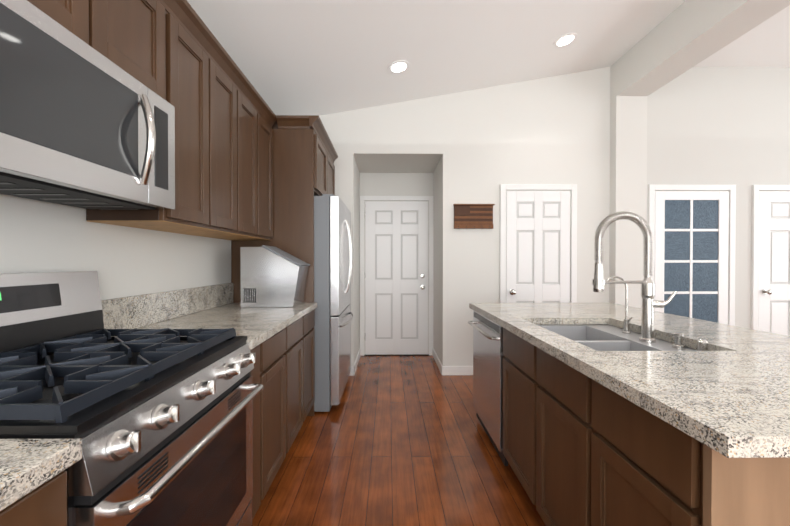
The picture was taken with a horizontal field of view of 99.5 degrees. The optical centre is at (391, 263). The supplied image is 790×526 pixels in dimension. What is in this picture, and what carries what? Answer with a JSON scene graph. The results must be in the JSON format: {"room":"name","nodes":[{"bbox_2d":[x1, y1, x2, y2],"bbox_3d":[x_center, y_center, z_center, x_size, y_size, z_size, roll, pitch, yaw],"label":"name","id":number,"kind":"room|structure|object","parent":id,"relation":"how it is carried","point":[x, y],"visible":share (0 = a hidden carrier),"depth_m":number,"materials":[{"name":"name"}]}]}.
{"room":"kitchen","nodes":[
{"label":"kitchen","id":0,"kind":"room"},
{"bbox_2d":[0,67,789,365],"bbox_3d":[2.546,-0.561,0.763,7.930,3.600,7.650,0,0,-1],"label":"wall","id":1,"kind":"structure","parent":0,"point":[691,126],"depth_m":3.64,"materials":[{"name":"white paint"}]},
{"bbox_2d":[27,0,170,103],"bbox_3d":[-1.097,-0.901,1.026,0.341,0.492,0.716,0,0,-1],"label":"upper cabinet","id":2,"kind":"object","parent":1,"relation":"attached to","point":[132,34],"depth_m":1.18,"materials":[{"name":"brown wood"}]},
{"bbox_2d":[0,0,174,209],"bbox_3d":[-1.048,-0.432,1.028,0.439,0.432,0.713,0,0,-1],"label":"over-the-range microwave","id":3,"kind":"object","parent":2,"relation":"attached to","point":[83,124],"visible":1,"depth_m":0.96,"materials":[{"name":"silver metal"}]},
{"bbox_2d":[86,0,218,231],"bbox_3d":[-1.102,-0.667,1.580,0.341,0.969,0.388,0,0,-1],"label":"upper cabinet","id":4,"kind":"object","parent":1,"relation":"attached to","point":[193,49],"depth_m":1.57,"materials":[{"name":"brown wood"}]},
{"bbox_2d":[101,283,233,328],"bbox_3d":[-1.257,0.242,0.988,0.020,0.160,3.356,0,0,-1],"label":"backsplash","id":5,"kind":"structure","parent":1,"relation":"attached to","point":[129,312],"depth_m":1.81,"materials":[{"name":"beige stone"}]},
{"bbox_2d":[171,48,246,235],"bbox_3d":[-1.104,-0.669,1.868,0.341,0.969,0.441,0,0,-1],"label":"upper cabinet","id":6,"kind":"object","parent":1,"relation":"attached to","point":[232,82],"depth_m":1.96,"materials":[{"name":"brown wood"}]},
{"bbox_2d":[202,84,262,239],"bbox_3d":[-1.107,-0.672,2.183,0.341,0.969,0.440,0,0,-1],"label":"upper cabinet","id":7,"kind":"object","parent":1,"relation":"attached to","point":[252,169],"depth_m":2.29,"materials":[{"name":"brown wood"}]},
{"bbox_2d":[263,104,274,239],"bbox_3d":[-1.110,-0.674,2.470,0.341,0.969,0.388,0,0,-1],"label":"upper cabinet","id":8,"kind":"object","parent":1,"relation":"attached to","point":[268,116],"depth_m":2.58,"materials":[{"name":"brown wood"}]},
{"bbox_2d":[275,116,334,211],"bbox_3d":[-0.949,-0.879,3.152,0.676,0.570,0.935,0,0,-1],"label":"upper cabinet","id":9,"kind":"object","parent":1,"relation":"attached to","point":[304,156],"depth_m":2.67,"materials":[{"name":"brown wood"}]},
{"bbox_2d":[360,196,433,355],"bbox_3d":[0.064,0.159,4.391,0.970,2.105,0.101,0,0,-1],"label":"door frame","id":10,"kind":"structure","parent":1,"relation":"attached to","point":[394,317],"depth_m":4.41,"materials":[{"name":"white wood"}]},
{"bbox_2d":[349,348,472,375],"bbox_3d":[1.740,1.165,3.998,4.456,0.100,0.893,0,0,-1],"label":"baseboard","id":11,"kind":"structure","parent":1,"relation":"attached to","point":[456,370],"depth_m":3.64,"materials":[{"name":"white wood"}]},
{"bbox_2d":[453,204,494,228],"bbox_3d":[0.887,-0.509,3.615,0.437,0.270,0.052,0,0,-1],"label":"wall art","id":12,"kind":"object","parent":1,"relation":"attached to","point":[473,216],"visible":1,"depth_m":3.62,"materials":[{"name":"brown wood"}]},
{"bbox_2d":[500,184,576,302],"bbox_3d":[1.596,0.177,3.625,0.836,2.080,0.101,0,0,-1],"label":"door frame","id":13,"kind":"structure","parent":1,"relation":"attached to","point":[538,254],"depth_m":3.64,"materials":[{"name":"white wood"}]},
{"bbox_2d":[648,185,735,325],"bbox_3d":[3.280,0.177,3.668,0.950,2.080,0.042,0,0,-1],"label":"door frame","id":14,"kind":"structure","parent":1,"relation":"attached to","point":[693,228],"depth_m":3.66,"materials":[{"name":"white wood"}]},
{"bbox_2d":[751,185,789,335],"bbox_3d":[4.430,0.177,3.651,0.950,2.080,0.101,0,0,-1],"label":"door frame","id":15,"kind":"structure","parent":1,"relation":"attached to","point":[770,281],"depth_m":3.66,"materials":[{"name":"white wood"}]},
{"bbox_2d":[252,356,545,525],"bbox_3d":[2.546,1.269,0.777,7.930,0.060,7.650,0,0,-1],"label":"floor","id":16,"kind":"structure","parent":0,"point":[396,441],"depth_m":2.06,"materials":[{"name":"brown wood"}]},
{"bbox_2d":[0,471,66,525],"bbox_3d":[-0.929,0.806,0.387,0.666,0.874,0.478,0,0,-1],"label":"base cabinet","id":17,"kind":"object","parent":16,"relation":"on","point":[48,507],"depth_m":0.57,"materials":[{"name":"brown wood"}]},
{"bbox_2d":[0,438,81,514],"bbox_3d":[-0.915,0.350,-0.032,0.686,0.040,1.308,0,0,-1],"label":"countertop","id":18,"kind":"structure","parent":17,"relation":"on","point":[26,465],"depth_m":0.56,"materials":[{"name":"beige stone"}]},
{"bbox_2d":[0,271,263,525],"bbox_3d":[-0.874,0.635,1.012,0.734,1.205,0.760,0,0,-1],"label":"range","id":19,"kind":"object","parent":16,"relation":"on","point":[159,422],"visible":1,"depth_m":0.94,"materials":[{"name":"silver metal"}]},
{"bbox_2d":[249,339,271,518],"bbox_3d":[-0.939,0.797,1.508,0.666,0.874,0.218,0,0,-1],"label":"base cabinet","id":20,"kind":"object","parent":16,"relation":"on","point":[261,373],"depth_m":1.57,"materials":[{"name":"brown wood"}]},
{"bbox_2d":[132,303,315,350],"bbox_3d":[-0.934,0.334,2.033,0.686,0.040,1.275,0,0,-1],"label":"countertop","id":21,"kind":"structure","parent":20,"relation":"on","point":[259,324],"depth_m":1.86,"materials":[{"name":"beige stone"}]},
{"bbox_2d":[240,245,309,306],"bbox_3d":[-0.860,0.088,2.514,0.430,0.442,0.288,0,0,-1],"label":"ice maker","id":22,"kind":"object","parent":21,"relation":"on","point":[271,276],"visible":1,"depth_m":2.37,"materials":[{"name":"silver metal"}]},
{"bbox_2d":[272,327,291,481],"bbox_3d":[-0.941,0.795,1.776,0.666,0.874,0.443,0,0,-1],"label":"base cabinet","id":23,"kind":"object","parent":16,"relation":"on","point":[280,341],"depth_m":1.86,"materials":[{"name":"brown wood"}]},
{"bbox_2d":[292,315,307,443],"bbox_3d":[-0.944,0.792,2.125,0.666,0.874,0.506,0,0,-1],"label":"base cabinet","id":24,"kind":"object","parent":16,"relation":"on","point":[300,328],"depth_m":2.24,"materials":[{"name":"brown wood"}]},
{"bbox_2d":[308,311,314,412],"bbox_3d":[-0.947,0.790,2.463,0.666,0.874,0.422,0,0,-1],"label":"base cabinet","id":25,"kind":"object","parent":16,"relation":"on","point":[311,314],"depth_m":2.59,"materials":[{"name":"brown wood"}]},
{"bbox_2d":[314,194,353,411],"bbox_3d":[-0.814,0.323,3.157,0.893,1.795,0.895,0,0,-1],"label":"fridge","id":26,"kind":"object","parent":16,"relation":"on","point":[332,262],"visible":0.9,"depth_m":2.72,"materials":[{"name":"grey metal"}]},
{"bbox_2d":[468,307,789,525],"bbox_3d":[1.155,0.796,1.669,1.136,0.874,1.925,0,0,-1],"label":"kitchen island","id":27,"kind":"object","parent":16,"relation":"on","point":[590,414],"depth_m":1.07,"materials":[{"name":"brown wood"}]},
{"bbox_2d":[469,303,789,458],"bbox_3d":[1.188,0.337,1.643,1.130,0.040,2.020,0,0,-1],"label":"island countertop","id":28,"kind":"structure","parent":27,"relation":"on","point":[734,394],"depth_m":1.03,"materials":[{"name":"beige stone"}]},
{"bbox_2d":[540,323,691,346],"bbox_3d":[1.014,0.459,1.592,0.544,0.228,0.744,0,0,-1],"label":"sink","id":29,"kind":"object","parent":28,"relation":"in","point":[594,334],"depth_m":1.77,"materials":[{"name":"silver metal"}]},
{"bbox_2d":[592,211,707,350],"bbox_3d":[1.113,0.058,1.531,0.362,0.604,0.435,0,0,-1],"label":"island faucet","id":30,"kind":"object","parent":28,"relation":"on","point":[649,302],"visible":1,"depth_m":1.53,"materials":[{"name":"silver metal"}]},
{"bbox_2d":[187,0,789,115],"bbox_3d":[2.546,-1.925,0.753,7.930,0.912,7.650,0,0,-1],"label":"ceiling","id":31,"kind":"structure","parent":0,"point":[308,57],"depth_m":2.77,"materials":[{"name":"white paint"}]},
{"bbox_2d":[388,60,408,73],"bbox_3d":[0.061,-1.743,2.957,0.188,0.040,0.189,0,0,-7],"label":"recessed light","id":32,"kind":"object","parent":31,"relation":"in","point":[398,66],"depth_m":2.95,"materials":[{"name":"white"}]},
{"bbox_2d":[554,33,576,47],"bbox_3d":[1.551,-2.000,2.989,0.188,0.040,0.189,0,0,-7],"label":"recessed light","id":33,"kind":"object","parent":31,"relation":"in","point":[566,39],"depth_m":2.98,"materials":[{"name":"white"}]},
{"bbox_2d":[610,0,789,99],"bbox_3d":[2.580,-2.007,0.288,0.330,0.500,6.720,0,0,-1],"label":"soffit","id":34,"kind":"structure","parent":31,"relation":"attached to","point":[684,36],"depth_m":2.81,"materials":[{"name":"white paint"}]}
]}

